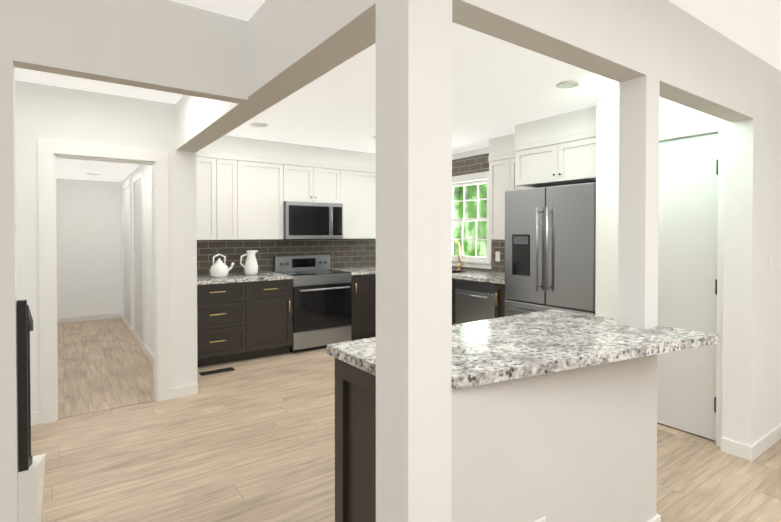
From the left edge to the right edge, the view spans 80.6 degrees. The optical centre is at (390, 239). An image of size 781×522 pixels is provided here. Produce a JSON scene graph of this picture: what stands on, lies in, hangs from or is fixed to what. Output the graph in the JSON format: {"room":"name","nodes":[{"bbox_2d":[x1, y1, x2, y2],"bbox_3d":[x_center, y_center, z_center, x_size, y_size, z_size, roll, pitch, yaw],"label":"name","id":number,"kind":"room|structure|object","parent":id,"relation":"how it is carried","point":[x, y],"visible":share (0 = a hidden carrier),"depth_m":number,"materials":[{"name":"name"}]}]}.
{"room":"kitchen","nodes":[
{"label":"kitchen","id":0,"kind":"room"},
{"bbox_2d":[56,158,139,181],"bbox_3d":[-3.461,-1.018,5.432,0.861,0.239,4.318,-1,1,-35],"label":"ceiling","id":1,"kind":"structure","parent":0,"point":[76,169],"depth_m":5.98,"materials":[{"name":"white paint"}]},
{"bbox_2d":[0,0,243,521],"bbox_3d":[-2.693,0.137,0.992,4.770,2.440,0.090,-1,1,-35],"label":"wall","id":2,"kind":"structure","parent":0,"point":[197,54],"depth_m":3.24,"materials":[{"name":"paint"}]},
{"bbox_2d":[18,454,45,521],"bbox_3d":[-1.797,1.131,2.326,0.058,0.420,1.175,-1,1,-35],"label":"trim","id":3,"kind":"structure","parent":2,"relation":"attached to","point":[30,487],"depth_m":1.85,"materials":[{"name":"white wood"}]},
{"bbox_2d":[17,300,32,471],"bbox_3d":[-1.590,0.655,2.007,0.038,0.821,0.405,-1,1,-35],"label":"guard railing","id":4,"kind":"object","parent":3,"relation":"on","point":[24,329],"visible":0.96,"depth_m":1.84,"materials":[{"name":"black metal"}]},
{"bbox_2d":[58,313,119,322],"bbox_3d":[-4.714,1.236,7.211,0.810,0.085,0.014,-1,1,-35],"label":"baseboard","id":5,"kind":"structure","parent":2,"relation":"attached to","point":[113,315],"depth_m":7.20,"materials":[{"name":"white wood"}]},
{"bbox_2d":[38,139,169,423],"bbox_3d":[-2.209,0.304,3.597,0.850,2.040,0.149,-1,1,-35],"label":"door frame","id":6,"kind":"structure","parent":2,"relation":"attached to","point":[49,152],"depth_m":3.60,"materials":[{"name":"white wood"}]},
{"bbox_2d":[120,313,175,394],"bbox_3d":[-3.115,1.255,5.707,0.014,0.085,4.320,-1,1,-35],"label":"baseboard","id":7,"kind":"structure","parent":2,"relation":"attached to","point":[172,390],"depth_m":5.49,"materials":[{"name":"white wood"}]},
{"bbox_2d":[189,384,196,390],"bbox_3d":[-2.074,1.270,4.545,0.014,0.085,1.220,-1,1,-35],"label":"baseboard","id":8,"kind":"structure","parent":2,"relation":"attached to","point":[194,386],"depth_m":3.91,"materials":[{"name":"white wood"}]},
{"bbox_2d":[197,239,375,275],"bbox_3d":[-1.058,0.199,5.996,3.364,0.410,0.009,-1,1,-35],"label":"tile backsplash","id":9,"kind":"structure","parent":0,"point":[351,253],"depth_m":5.76,"materials":[{"name":"grey tile"}]},
{"bbox_2d":[244,0,455,521],"bbox_3d":[-2.135,0.093,4.463,0.164,2.440,7.758,-1,1,-35],"label":"wall","id":10,"kind":"structure","parent":0,"point":[289,45],"depth_m":1.32,"materials":[{"name":"paint"}]},
{"bbox_2d":[196,151,375,239],"bbox_3d":[-1.108,-0.472,5.714,2.964,0.940,0.379,-1,1,-35],"label":"upper cabinet","id":11,"kind":"object","parent":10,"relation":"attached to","point":[242,197],"visible":0.71,"depth_m":5.31,"materials":[{"name":"white wood"}]},
{"bbox_2d":[283,201,342,238],"bbox_3d":[-1.012,-0.226,5.731,0.758,0.443,0.469,-1,1,-35],"label":"microwave","id":12,"kind":"object","parent":11,"relation":"attached to","point":[309,220],"visible":0.98,"depth_m":5.55,"materials":[{"name":"silver metal"}]},
{"bbox_2d":[15,0,780,153],"bbox_3d":[-1.161,-1.158,3.764,10.500,0.080,16.000,-1,1,-35],"label":"ceiling","id":13,"kind":"structure","parent":0,"point":[500,87],"depth_m":3.38,"materials":[{"name":"white paint"}]},
{"bbox_2d":[250,122,267,126],"bbox_3d":[-1.289,-1.121,4.526,0.170,0.012,0.170,-1,1,-35],"label":"recessed light","id":14,"kind":"object","parent":13,"relation":"in","point":[256,124],"visible":1,"depth_m":4.49,"materials":[{"name":"white"}]},
{"bbox_2d":[199,135,375,167],"bbox_3d":[-0.951,-1.045,5.830,3.364,0.197,0.378,-1,1,-35],"label":"bulkhead soffit","id":15,"kind":"structure","parent":13,"relation":"attached to","point":[226,144],"depth_m":5.45,"materials":[{"name":"paint"}]},
{"bbox_2d":[489,106,595,155],"bbox_3d":[1.599,-1.029,4.587,0.649,0.197,1.575,-1,1,-35],"label":"bulkhead soffit","id":16,"kind":"structure","parent":13,"relation":"attached to","point":[576,121],"depth_m":4.25,"materials":[{"name":"paint"}]},
{"bbox_2d":[556,80,581,88],"bbox_3d":[1.277,-1.106,3.296,0.170,0.012,0.170,-1,1,-35],"label":"recessed light","id":17,"kind":"object","parent":13,"relation":"in","point":[567,84],"visible":0.98,"depth_m":3.28,"materials":[{"name":"white"}]},
{"bbox_2d":[31,318,780,521],"bbox_3d":[-1.161,1.360,3.796,10.500,0.084,16.000,-1,1,-35],"label":"floor","id":18,"kind":"structure","parent":0,"point":[250,440],"depth_m":2.89,"materials":[{"name":"brown wood"}]},
{"bbox_2d":[31,412,40,425],"bbox_3d":[-3.156,1.291,2.859,1.564,0.085,0.014,-1,1,-35],"label":"baseboard","id":19,"kind":"structure","parent":18,"relation":"on","point":[35,417],"depth_m":3.29,"materials":[{"name":"white wood"}]},
{"bbox_2d":[199,367,234,375],"bbox_3d":[-1.716,1.308,4.559,0.320,0.008,0.110,-1,1,-35],"label":"floor vent","id":20,"kind":"object","parent":18,"relation":"in","point":[217,371],"visible":0.98,"depth_m":4.54,"materials":[{"name":"grey plastic"}]},
{"bbox_2d":[197,282,252,366],"bbox_3d":[-1.960,0.882,4.987,0.710,0.850,0.620,-1,1,-35],"label":"base cabinet","id":21,"kind":"object","parent":18,"relation":"on","point":[239,321],"depth_m":4.79,"materials":[{"name":"black wood"}]},
{"bbox_2d":[197,267,375,284],"bbox_3d":[-0.879,0.426,5.740,3.354,0.038,0.622,-1,1,-35],"label":"countertop","id":22,"kind":"structure","parent":21,"relation":"on","point":[231,278],"depth_m":5.12,"materials":[{"name":"stone"}]},
{"bbox_2d":[210,254,233,277],"bbox_3d":[-1.853,0.286,5.068,0.262,0.258,0.200,-1,1,-35],"label":"kettle","id":23,"kind":"object","parent":22,"relation":"on","point":[219,268],"visible":1,"depth_m":4.99,"materials":[{"name":"white ceramic"}]},
{"bbox_2d":[240,250,257,275],"bbox_3d":[-1.615,0.270,5.261,0.213,0.285,0.156,-1,1,-35],"label":"ceramic pitcher","id":24,"kind":"object","parent":22,"relation":"on","point":[250,266],"visible":1,"depth_m":5.22,"materials":[{"name":"white ceramic"}]},
{"bbox_2d":[253,279,292,357],"bbox_3d":[-1.502,0.878,5.313,0.529,0.850,0.620,-1,1,-35],"label":"base cabinet","id":25,"kind":"object","parent":18,"relation":"on","point":[272,300],"depth_m":5.09,"materials":[{"name":"black wood"}]},
{"bbox_2d":[273,255,351,352],"bbox_3d":[-0.946,0.756,5.651,0.760,1.085,0.681,-1,1,-35],"label":"range","id":26,"kind":"object","parent":18,"relation":"on","point":[322,304],"visible":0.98,"depth_m":5.45,"materials":[{"name":"silver metal"}]},
{"bbox_2d":[335,358,375,521],"bbox_3d":[0.454,0.890,1.980,1.369,0.910,0.363,-1,1,-35],"label":"base cabinet","id":27,"kind":"object","parent":18,"relation":"on","point":[355,444],"visible":0.23,"depth_m":1.64,"materials":[{"name":"brown wood"}]},
{"bbox_2d":[327,309,719,388],"bbox_3d":[0.562,0.414,1.824,1.406,0.035,0.793,-1,1,-35],"label":"countertop","id":28,"kind":"structure","parent":27,"relation":"on","point":[493,350],"depth_m":1.74,"materials":[{"name":"stone"}]},
{"bbox_2d":[351,274,375,340],"bbox_3d":[-0.362,0.867,6.124,0.730,0.850,0.620,-1,1,-35],"label":"base cabinet","id":29,"kind":"object","parent":18,"relation":"on","point":[363,326],"depth_m":5.78,"materials":[{"name":"black wood"}]},
{"bbox_2d":[455,279,494,323],"bbox_3d":[1.135,0.880,5.221,0.640,0.848,0.608,-1,1,-35],"label":"dishwasher","id":30,"kind":"object","parent":18,"relation":"on","point":[474,300],"visible":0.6,"depth_m":5.07,"materials":[{"name":"silver metal"}]},
{"bbox_2d":[495,283,506,317],"bbox_3d":[1.418,0.883,4.875,0.620,0.850,0.276,-1,1,-35],"label":"base cabinet","id":31,"kind":"object","parent":18,"relation":"on","point":[500,299],"depth_m":4.75,"materials":[{"name":"black wood"}]},
{"bbox_2d":[452,269,504,283],"bbox_3d":[0.954,0.510,5.514,0.630,0.200,1.865,-1,1,-35],"label":"countertop","id":32,"kind":"structure","parent":31,"relation":"on","point":[491,277],"depth_m":5.24,"materials":[{"name":"stone"}]},
{"bbox_2d":[452,240,463,269],"bbox_3d":[0.853,0.205,5.947,0.214,0.398,0.122,-1,1,-35],"label":"faucet","id":33,"kind":"object","parent":32,"relation":"on","point":[459,263],"visible":0.67,"depth_m":6.01,"materials":[{"name":"gold metal"}]},
{"bbox_2d":[504,182,595,316],"bbox_3d":[1.667,0.426,4.280,0.856,1.780,0.924,-1,1,-35],"label":"refrigerator","id":34,"kind":"object","parent":18,"relation":"on","point":[550,247],"visible":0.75,"depth_m":4.00,"materials":[{"name":"silver metal"}]},
{"bbox_2d":[452,147,488,259],"bbox_3d":[1.591,0.083,5.302,0.150,2.440,4.510,-1,1,-35],"label":"wall","id":35,"kind":"structure","parent":0,"point":[480,151],"depth_m":5.94,"materials":[{"name":"paint"}]},
{"bbox_2d":[452,171,491,268],"bbox_3d":[1.020,-0.239,6.064,0.192,1.205,0.960,-1,1,-35],"label":"kitchen window","id":36,"kind":"structure","parent":35,"relation":"in","point":[477,179],"depth_m":5.98,"materials":[{"name":"white wood"}]},
{"bbox_2d":[452,153,504,273],"bbox_3d":[1.034,-0.330,5.944,0.007,1.470,2.490,-1,1,-35],"label":"tile backsplash","id":37,"kind":"structure","parent":35,"relation":"attached to","point":[478,163],"depth_m":5.79,"materials":[{"name":"grey tile"}]},
{"bbox_2d":[495,251,499,261],"bbox_3d":[1.297,0.209,5.567,0.008,0.120,0.070,-1,1,-35],"label":"outlet","id":38,"kind":"object","parent":37,"relation":"attached to","point":[497,256],"visible":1,"depth_m":5.57,"materials":[{"name":"white plastic"}]},
{"bbox_2d":[488,154,503,239],"bbox_3d":[1.361,-0.466,5.172,0.349,0.940,0.354,-1,1,-35],"label":"upper cabinet","id":39,"kind":"object","parent":35,"relation":"attached to","point":[501,174],"depth_m":5.14,"materials":[{"name":"white wood"}]},
{"bbox_2d":[504,151,533,239],"bbox_3d":[1.505,-0.463,4.968,0.349,0.940,0.354,-1,1,-35],"label":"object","id":40,"kind":"object","parent":35,"relation":"attached to","point":[509,158],"depth_m":4.97,"materials":[{"name":"white wood"}]},
{"bbox_2d":[515,129,595,187],"bbox_3d":[1.760,-0.725,4.332,0.669,0.400,0.960,-1,1,-35],"label":"upper cabinet","id":41,"kind":"object","parent":35,"relation":"attached to","point":[569,159],"visible":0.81,"depth_m":4.17,"materials":[{"name":"white wood"}]},
{"bbox_2d":[456,0,780,521],"bbox_3d":[1.575,0.119,2.435,3.500,2.440,0.150,-1,1,-35],"label":"wall","id":42,"kind":"structure","parent":0,"point":[578,444],"depth_m":2.02,"materials":[{"name":"paint"}]},
{"bbox_2d":[535,516,545,521],"bbox_3d":[0.516,1.030,1.595,0.072,0.116,0.008,-1,1,-35],"label":"outlet","id":43,"kind":"object","parent":42,"relation":"attached to","point":[542,519],"visible":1,"depth_m":1.60,"materials":[{"name":"white plastic"}]},
{"bbox_2d":[648,513,660,521],"bbox_3d":[0.635,1.306,1.680,1.456,0.085,0.014,-1,1,-35],"label":"baseboard","id":44,"kind":"structure","parent":42,"relation":"attached to","point":[657,518],"depth_m":2.08,"materials":[{"name":"white wood"}]},
{"bbox_2d":[747,423,780,460],"bbox_3d":[2.429,1.290,2.956,0.641,0.085,0.014,-1,1,-35],"label":"baseboard","id":45,"kind":"structure","parent":42,"relation":"attached to","point":[757,448],"depth_m":2.89,"materials":[{"name":"white wood"}]},
{"bbox_2d":[595,92,721,318],"bbox_3d":[1.927,0.108,3.320,0.100,2.440,0.890,-1,1,-35],"label":"wall","id":46,"kind":"structure","parent":0,"point":[673,114],"depth_m":3.54,"materials":[{"name":"paint"}]},
{"bbox_2d":[657,133,718,440],"bbox_3d":[1.976,0.313,3.186,0.110,2.010,0.498,-1,1,-35],"label":"pantry door","id":47,"kind":"structure","parent":46,"relation":"in","point":[687,255],"depth_m":3.14,"materials":[{"name":"white wood"}]},
{"bbox_2d":[659,120,724,446],"bbox_3d":[1.998,0.282,3.211,0.117,2.095,0.624,-1,1,-35],"label":"door frame","id":48,"kind":"structure","parent":46,"relation":"attached to","point":[706,128],"depth_m":2.95,"materials":[{"name":"white wood"}]},
{"label":"outside","id":49,"kind":"structure","parent":0,"visible":0},
{"bbox_2d":[453,183,486,256],"bbox_3d":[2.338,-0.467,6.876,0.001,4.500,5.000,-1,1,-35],"label":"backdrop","id":50,"kind":"structure","parent":49,"point":[469,229],"depth_m":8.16,"materials":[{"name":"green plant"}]}
]}

